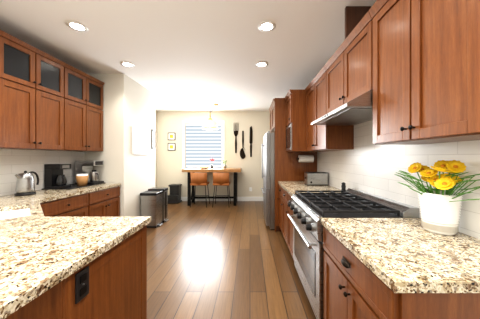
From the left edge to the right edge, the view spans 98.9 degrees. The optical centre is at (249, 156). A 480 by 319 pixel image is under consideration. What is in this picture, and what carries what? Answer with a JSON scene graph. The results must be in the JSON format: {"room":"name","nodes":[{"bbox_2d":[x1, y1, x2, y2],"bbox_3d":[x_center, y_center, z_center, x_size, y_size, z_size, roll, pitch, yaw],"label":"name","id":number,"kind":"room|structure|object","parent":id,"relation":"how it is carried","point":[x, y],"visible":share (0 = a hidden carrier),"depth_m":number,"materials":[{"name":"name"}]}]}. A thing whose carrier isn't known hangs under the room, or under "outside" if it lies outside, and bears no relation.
{"room":"kitchen","nodes":[
{"label":"kitchen","id":0,"kind":"room"},
{"bbox_2d":[84,74,154,216],"bbox_3d":[-2.515,-0.025,4.025,0.790,2.750,1.150,0,0,0],"label":"wall","id":1,"kind":"structure","parent":0,"point":[128,103],"depth_m":3.50,"materials":[{"name":"beige paint"}]},
{"bbox_2d":[60,66,103,151],"bbox_3d":[-2.614,-0.662,3.029,0.347,1.145,0.781,0,0,0],"label":"upper cabinet","id":2,"kind":"object","parent":1,"relation":"attached to","point":[87,91],"depth_m":3.07,"materials":[{"name":"brown wood"}]},
{"bbox_2d":[132,127,150,154],"bbox_3d":[-2.096,-0.300,4.010,0.048,0.500,0.620,0,0,0],"label":"panel","id":3,"kind":"object","parent":1,"relation":"attached to","point":[141,140],"visible":1,"depth_m":3.94,"materials":[{"name":"white plastic"}]},
{"bbox_2d":[152,129,155,148],"bbox_3d":[-2.108,-0.385,4.490,0.024,0.430,0.140,0,0,0],"label":"framed picture","id":4,"kind":"object","parent":1,"relation":"attached to","point":[153,139],"visible":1,"depth_m":4.49,"materials":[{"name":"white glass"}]},
{"bbox_2d":[155,111,156,187],"bbox_3d":[-2.910,-0.025,5.500,0.120,2.750,1.800,0,0,0],"label":"wall","id":5,"kind":"structure","parent":0,"point":[156,150],"depth_m":6.26,"materials":[{"name":"beige paint"}]},
{"bbox_2d":[0,0,376,110],"bbox_3d":[-0.850,-1.450,2.600,4.900,0.100,8.000,0,0,0],"label":"ceiling","id":6,"kind":"structure","parent":0,"point":[180,55],"depth_m":2.49,"materials":[{"name":"white paint"}]},
{"bbox_2d":[65,20,88,31],"bbox_3d":[-1.850,-1.397,2.200,0.190,0.006,0.190,0,0,0],"label":"recessed light","id":7,"kind":"object","parent":6,"relation":"in","point":[76,26],"visible":1,"depth_m":2.20,"materials":[{"name":"white"}]},
{"bbox_2d":[120,61,134,66],"bbox_3d":[-1.850,-1.397,3.100,0.190,0.006,0.190,0,0,0],"label":"recessed light","id":8,"kind":"object","parent":6,"relation":"in","point":[126,64],"visible":1,"depth_m":3.10,"materials":[{"name":"white"}]},
{"bbox_2d":[202,104,217,129],"bbox_3d":[-1.094,-1.097,5.719,0.508,0.603,0.638,0,0,0],"label":"pendant light","id":9,"kind":"object","parent":6,"relation":"hanging from","point":[209,124],"visible":1,"depth_m":5.68,"materials":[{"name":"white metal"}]},
{"bbox_2d":[256,61,267,66],"bbox_3d":[0.180,-1.397,3.100,0.190,0.006,0.190,0,0,0],"label":"recessed light","id":10,"kind":"object","parent":6,"relation":"in","point":[261,64],"visible":1,"depth_m":3.09,"materials":[{"name":"white"}]},
{"bbox_2d":[258,20,275,31],"bbox_3d":[0.180,-1.397,2.200,0.190,0.006,0.190,0,0,0],"label":"recessed light","id":11,"kind":"object","parent":6,"relation":"in","point":[267,26],"visible":1,"depth_m":2.20,"materials":[{"name":"white"}]},
{"bbox_2d":[157,111,270,196],"bbox_3d":[-0.815,-0.025,6.360,4.310,2.750,0.120,0,0,0],"label":"wall","id":12,"kind":"structure","parent":0,"point":[169,167],"depth_m":6.30,"materials":[{"name":"beige paint"}]},
{"bbox_2d":[168,133,174,139],"bbox_3d":[-2.400,-0.630,6.287,0.230,0.230,0.025,0,0,0],"label":"picture frame","id":13,"kind":"object","parent":12,"relation":"attached to","point":[171,136],"visible":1,"depth_m":6.28,"materials":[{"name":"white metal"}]},
{"bbox_2d":[168,143,174,150],"bbox_3d":[-2.400,-0.310,6.287,0.230,0.230,0.025,0,0,0],"label":"picture frame","id":14,"kind":"object","parent":12,"relation":"attached to","point":[171,146],"visible":1,"depth_m":6.28,"materials":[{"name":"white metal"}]},
{"bbox_2d":[181,120,224,172],"bbox_3d":[-1.425,-0.323,6.308,1.340,1.595,0.115,0,0,0],"label":"window","id":15,"kind":"structure","parent":12,"relation":"in","point":[203,147],"depth_m":6.32,"materials":[{"name":"white"}]},
{"bbox_2d":[181,197,262,200],"bbox_3d":[-0.815,1.285,6.292,4.070,0.130,0.015,0,0,0],"label":"baseboard","id":16,"kind":"structure","parent":12,"relation":"attached to","point":[239,199],"depth_m":6.27,"materials":[{"name":"white"}]},
{"bbox_2d":[234,123,237,152],"bbox_3d":[-0.430,-0.585,6.289,0.144,0.930,0.018,0,0,0],"label":"fork","id":17,"kind":"object","parent":12,"relation":"attached to","point":[235,132],"visible":0.98,"depth_m":6.28,"materials":[{"name":"brown metal"}]},
{"bbox_2d":[240,131,245,158],"bbox_3d":[-0.221,-0.370,6.289,0.179,0.860,0.018,0,0,0],"label":"spoon","id":18,"kind":"object","parent":12,"relation":"attached to","point":[242,155],"visible":0.94,"depth_m":6.28,"materials":[{"name":"brown metal"}]},
{"bbox_2d":[249,126,252,156],"bbox_3d":[0.033,-0.475,6.289,0.095,0.950,0.018,0,0,0],"label":"knife","id":19,"kind":"object","parent":12,"relation":"attached to","point":[251,134],"visible":0.92,"depth_m":6.28,"materials":[{"name":"brown metal"}]},
{"bbox_2d":[147,201,315,318],"bbox_3d":[-0.850,1.400,2.600,4.900,0.100,8.000,0,0,0],"label":"floor","id":20,"kind":"structure","parent":0,"point":[221,260],"depth_m":2.51,"materials":[{"name":"brown wood"}]},
{"bbox_2d":[8,239,127,318],"bbox_3d":[-1.720,0.912,1.010,1.962,0.876,0.380,0,0,0],"label":"base cabinet","id":21,"kind":"object","parent":20,"relation":"on","point":[107,298],"depth_m":0.98,"materials":[{"name":"wood"}]},
{"bbox_2d":[0,183,150,318],"bbox_3d":[-1.754,0.454,1.935,2.067,0.040,2.970,0,0,0],"label":"countertop","id":22,"kind":"structure","parent":21,"relation":"on","point":[39,251],"depth_m":1.12,"materials":[{"name":"beige stone"}]},
{"bbox_2d":[0,207,51,222],"bbox_3d":[-1.967,0.566,1.573,0.688,0.207,0.677,0,0,0],"label":"sink","id":23,"kind":"object","parent":22,"relation":"in","point":[5,212],"depth_m":1.81,"materials":[{"name":"white ceramic"}]},
{"bbox_2d":[14,171,38,195],"bbox_3d":[-2.580,0.296,2.384,0.170,0.276,0.252,0,0,0],"label":"kettle","id":24,"kind":"object","parent":22,"relation":"on","point":[25,184],"visible":1,"depth_m":2.32,"materials":[{"name":"silver metal"}]},
{"bbox_2d":[42,182,104,189],"bbox_3d":[-2.591,0.428,3.075,0.382,0.011,0.670,0,0,0],"label":"tray","id":25,"kind":"object","parent":22,"relation":"on","point":[73,186],"visible":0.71,"depth_m":2.89,"materials":[{"name":"black plastic"}]},
{"bbox_2d":[44,164,70,188],"bbox_3d":[-2.638,0.263,2.845,0.254,0.330,0.170,0,0,0],"label":"coffee maker","id":26,"kind":"object","parent":25,"relation":"on","point":[54,177],"visible":1,"depth_m":2.77,"materials":[{"name":"black plastic"}]},
{"bbox_2d":[75,174,88,185],"bbox_3d":[-2.500,0.341,3.060,0.156,0.175,0.156,0,0,0],"label":"basket","id":27,"kind":"object","parent":25,"relation":"on","point":[81,179],"visible":1,"depth_m":3.01,"materials":[{"name":"brown"}]},
{"bbox_2d":[75,161,103,184],"bbox_3d":[-2.541,0.243,3.280,0.317,0.370,0.220,0,0,0],"label":"coffee maker","id":28,"kind":"object","parent":25,"relation":"on","point":[83,167],"visible":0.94,"depth_m":3.21,"materials":[{"name":"silver plastic"}]},
{"bbox_2d":[75,266,88,303],"bbox_3d":[-0.733,0.557,0.900,0.011,0.125,0.070,0,0,0],"label":"outlet","id":29,"kind":"object","parent":21,"relation":"attached to","point":[81,284],"visible":1,"depth_m":0.89,"materials":[{"name":"black plastic"}]},
{"bbox_2d":[128,227,146,318],"bbox_3d":[-1.120,0.912,1.335,0.762,0.876,0.270,0,0,0],"label":"base cabinet","id":30,"kind":"object","parent":20,"relation":"on","point":[137,244],"depth_m":1.35,"materials":[{"name":"wood"}]},
{"bbox_2d":[140,191,162,227],"bbox_3d":[-1.917,1.018,4.050,0.355,0.665,0.306,0,0,0],"label":"trash can","id":31,"kind":"object","parent":20,"relation":"on","point":[152,204],"visible":0.75,"depth_m":3.90,"materials":[{"name":"silver metal"}]},
{"bbox_2d":[148,188,168,222],"bbox_3d":[-1.913,1.005,4.325,0.365,0.690,0.216,0,0,0],"label":"trash can","id":32,"kind":"object","parent":20,"relation":"on","point":[165,204],"visible":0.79,"depth_m":4.30,"materials":[{"name":"silver metal"}]},
{"bbox_2d":[168,184,181,203],"bbox_3d":[-2.235,1.085,6.100,0.330,0.530,0.340,0,0,0],"label":"trash can","id":33,"kind":"object","parent":20,"relation":"on","point":[174,196],"visible":0.92,"depth_m":6.04,"materials":[{"name":"black plastic"}]},
{"bbox_2d":[190,173,209,207],"bbox_3d":[-1.380,0.886,5.684,0.458,0.931,0.489,0,0,0],"label":"stool","id":34,"kind":"object","parent":20,"relation":"on","point":[198,179],"visible":1,"depth_m":5.50,"materials":[{"name":"brown leather"}]},
{"bbox_2d":[182,168,241,205],"bbox_3d":[-1.055,0.842,5.920,1.610,1.017,0.640,0,0,0],"label":"dining table","id":35,"kind":"object","parent":20,"relation":"on","point":[194,170],"visible":0.83,"depth_m":5.68,"materials":[{"name":"brown wood"}]},
{"bbox_2d":[212,173,230,207],"bbox_3d":[-0.780,0.886,5.684,0.458,0.931,0.489,0,0,0],"label":"stool","id":36,"kind":"object","parent":20,"relation":"on","point":[220,179],"visible":1,"depth_m":5.50,"materials":[{"name":"brown leather"}]},
{"bbox_2d":[261,131,274,229],"bbox_3d":[0.722,0.435,4.202,0.956,1.830,0.855,0,0,0],"label":"fridge","id":37,"kind":"object","parent":20,"relation":"on","point":[268,164],"visible":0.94,"depth_m":3.78,"materials":[{"name":"silver metal"}]},
{"bbox_2d":[277,185,280,228],"bbox_3d":[0.867,0.912,3.463,0.700,0.876,0.503,0,0,0],"label":"base cabinet","id":38,"kind":"object","parent":20,"relation":"on","point":[279,185],"depth_m":3.57,"materials":[{"name":"brown wood"}]},
{"bbox_2d":[281,189,284,238],"bbox_3d":[0.867,0.912,3.058,0.700,0.876,0.567,0,0,0],"label":"base cabinet","id":39,"kind":"object","parent":20,"relation":"on","point":[282,190],"depth_m":3.21,"materials":[{"name":"brown wood"}]},
{"bbox_2d":[285,193,293,259],"bbox_3d":[0.867,0.912,2.653,0.700,0.876,0.503,0,0,0],"label":"base cabinet","id":40,"kind":"object","parent":20,"relation":"on","point":[288,224],"depth_m":2.77,"materials":[{"name":"brown wood"}]},
{"bbox_2d":[278,181,340,196],"bbox_3d":[0.861,0.454,3.058,0.712,0.040,1.313,0,0,0],"label":"countertop","id":41,"kind":"structure","parent":40,"relation":"on","point":[290,187],"depth_m":2.93,"materials":[{"name":"beige stone"}]},
{"bbox_2d":[304,172,327,185],"bbox_3d":[1.024,0.336,3.206,0.332,0.197,0.188,0,0,0],"label":"toaster","id":42,"kind":"object","parent":41,"relation":"on","point":[315,178],"visible":1,"depth_m":3.12,"materials":[{"name":"silver metal"}]},
{"bbox_2d":[341,182,345,192],"bbox_3d":[1.125,0.369,2.470,0.060,0.130,0.060,0,0,0],"label":"pepper mill","id":43,"kind":"object","parent":41,"relation":"on","point":[343,186],"visible":0.77,"depth_m":2.45,"materials":[{"name":"black plastic"}]},
{"bbox_2d":[275,98,316,231],"bbox_3d":[0.834,0.140,3.738,0.767,2.420,0.040,0,0,0],"label":"panel","id":44,"kind":"object","parent":20,"relation":"on","point":[289,166],"visible":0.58,"depth_m":3.72,"materials":[{"name":"brown wood"}]},
{"bbox_2d":[287,188,418,318],"bbox_3d":[0.820,0.858,1.935,0.792,0.985,0.926,0,0,0],"label":"range","id":45,"kind":"object","parent":20,"relation":"on","point":[310,209],"visible":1,"depth_m":1.69,"materials":[{"name":"silver metal"}]},
{"bbox_2d":[323,225,479,318],"bbox_3d":[0.867,0.912,1.099,0.700,0.876,0.738,0,0,0],"label":"base cabinet","id":46,"kind":"object","parent":20,"relation":"on","point":[350,291],"depth_m":0.91,"materials":[{"name":"brown wood"}]},
{"bbox_2d":[321,218,479,292],"bbox_3d":[0.861,0.454,1.091,0.712,0.040,0.753,0,0,0],"label":"countertop","id":47,"kind":"structure","parent":46,"relation":"on","point":[406,257],"depth_m":0.93,"materials":[{"name":"beige stone"}]},
{"bbox_2d":[395,160,479,235],"bbox_3d":[1.086,0.225,1.195,0.308,0.418,0.596,0,0,0],"label":"potted plant","id":48,"kind":"object","parent":47,"relation":"on","point":[440,210],"visible":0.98,"depth_m":1.15,"materials":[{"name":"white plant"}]},
{"bbox_2d":[297,155,313,161],"bbox_3d":[0.990,0.030,3.646,0.284,0.130,0.148,0,0,0],"label":"paper towel holder","id":49,"kind":"object","parent":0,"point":[305,158],"visible":1,"depth_m":3.59,"materials":[{"name":"white paper"}]},
{"bbox_2d":[311,90,372,124],"bbox_3d":[0.962,-0.427,1.950,0.508,0.122,0.894,0,0,0],"label":"range hood","id":50,"kind":"object","parent":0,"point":[357,110],"visible":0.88,"depth_m":1.75,"materials":[{"name":"silver metal"}]},
{"bbox_3d":[-2.850,-0.025,1.025,0.120,2.750,4.850,0,0,0],"label":"wall","id":51,"kind":"structure","parent":0,"visible":0},
{"bbox_2d":[0,30,7,148],"bbox_3d":[-2.614,-0.662,1.650,0.347,1.145,0.781,0,0,0],"label":"upper cabinet","id":52,"kind":"object","parent":51,"relation":"attached to","point":[3,35],"depth_m":2.03,"materials":[{"name":"brown wood"}]},
{"bbox_2d":[8,34,71,149],"bbox_3d":[-2.614,-0.662,2.340,0.347,1.145,0.842,0,0,0],"label":"upper cabinet","id":53,"kind":"object","parent":51,"relation":"attached to","point":[49,102],"depth_m":2.36,"materials":[{"name":"brown wood"}]},
{"bbox_2d":[0,149,83,195],"bbox_3d":[-2.788,0.172,1.875,0.007,0.525,3.149,0,0,0],"label":"tile","id":54,"kind":"structure","parent":51,"relation":"attached to","point":[13,162],"depth_m":2.62,"materials":[{"name":"white tile"}]},
{"bbox_3d":[1.280,-0.025,2.500,0.120,2.750,7.800,0,0,0],"label":"wall","id":55,"kind":"structure","parent":0,"visible":0},
{"bbox_2d":[269,99,274,131],"bbox_3d":[0.834,-0.810,4.017,0.767,0.520,0.510,0,0,0],"label":"upper cabinet","id":56,"kind":"object","parent":55,"relation":"attached to","point":[272,107],"depth_m":4.15,"materials":[{"name":"brown wood"}]},
{"bbox_2d":[285,89,304,151],"bbox_3d":[0.932,-0.580,3.453,0.571,0.980,0.531,0,0,0],"label":"upper cabinet","id":57,"kind":"object","parent":55,"relation":"attached to","point":[295,98],"depth_m":3.25,"materials":[{"name":"brown wood"}]},
{"bbox_2d":[305,68,353,151],"bbox_3d":[1.054,-0.580,2.793,0.327,0.980,0.911,0,0,0],"label":"upper cabinet","id":58,"kind":"object","parent":55,"relation":"attached to","point":[318,138],"depth_m":2.62,"materials":[{"name":"brown wood"}]},
{"bbox_2d":[325,16,364,114],"bbox_3d":[1.054,-0.780,1.950,0.327,0.580,0.896,0,0,0],"label":"upper cabinet","id":59,"kind":"object","parent":55,"relation":"attached to","point":[345,70],"depth_m":1.89,"materials":[{"name":"brown wood"}]},
{"bbox_2d":[317,120,479,238],"bbox_3d":[1.218,-0.058,2.060,0.007,0.985,3.320,0,0,0],"label":"tile","id":60,"kind":"structure","parent":55,"relation":"attached to","point":[365,164],"depth_m":1.71,"materials":[{"name":"white tile"}]},
{"bbox_2d":[365,0,479,144],"bbox_3d":[1.054,-0.580,1.172,0.327,0.980,0.783,0,0,0],"label":"upper cabinet","id":61,"kind":"object","parent":55,"relation":"attached to","point":[414,65],"depth_m":1.07,"materials":[{"name":"brown wood"}]}
]}

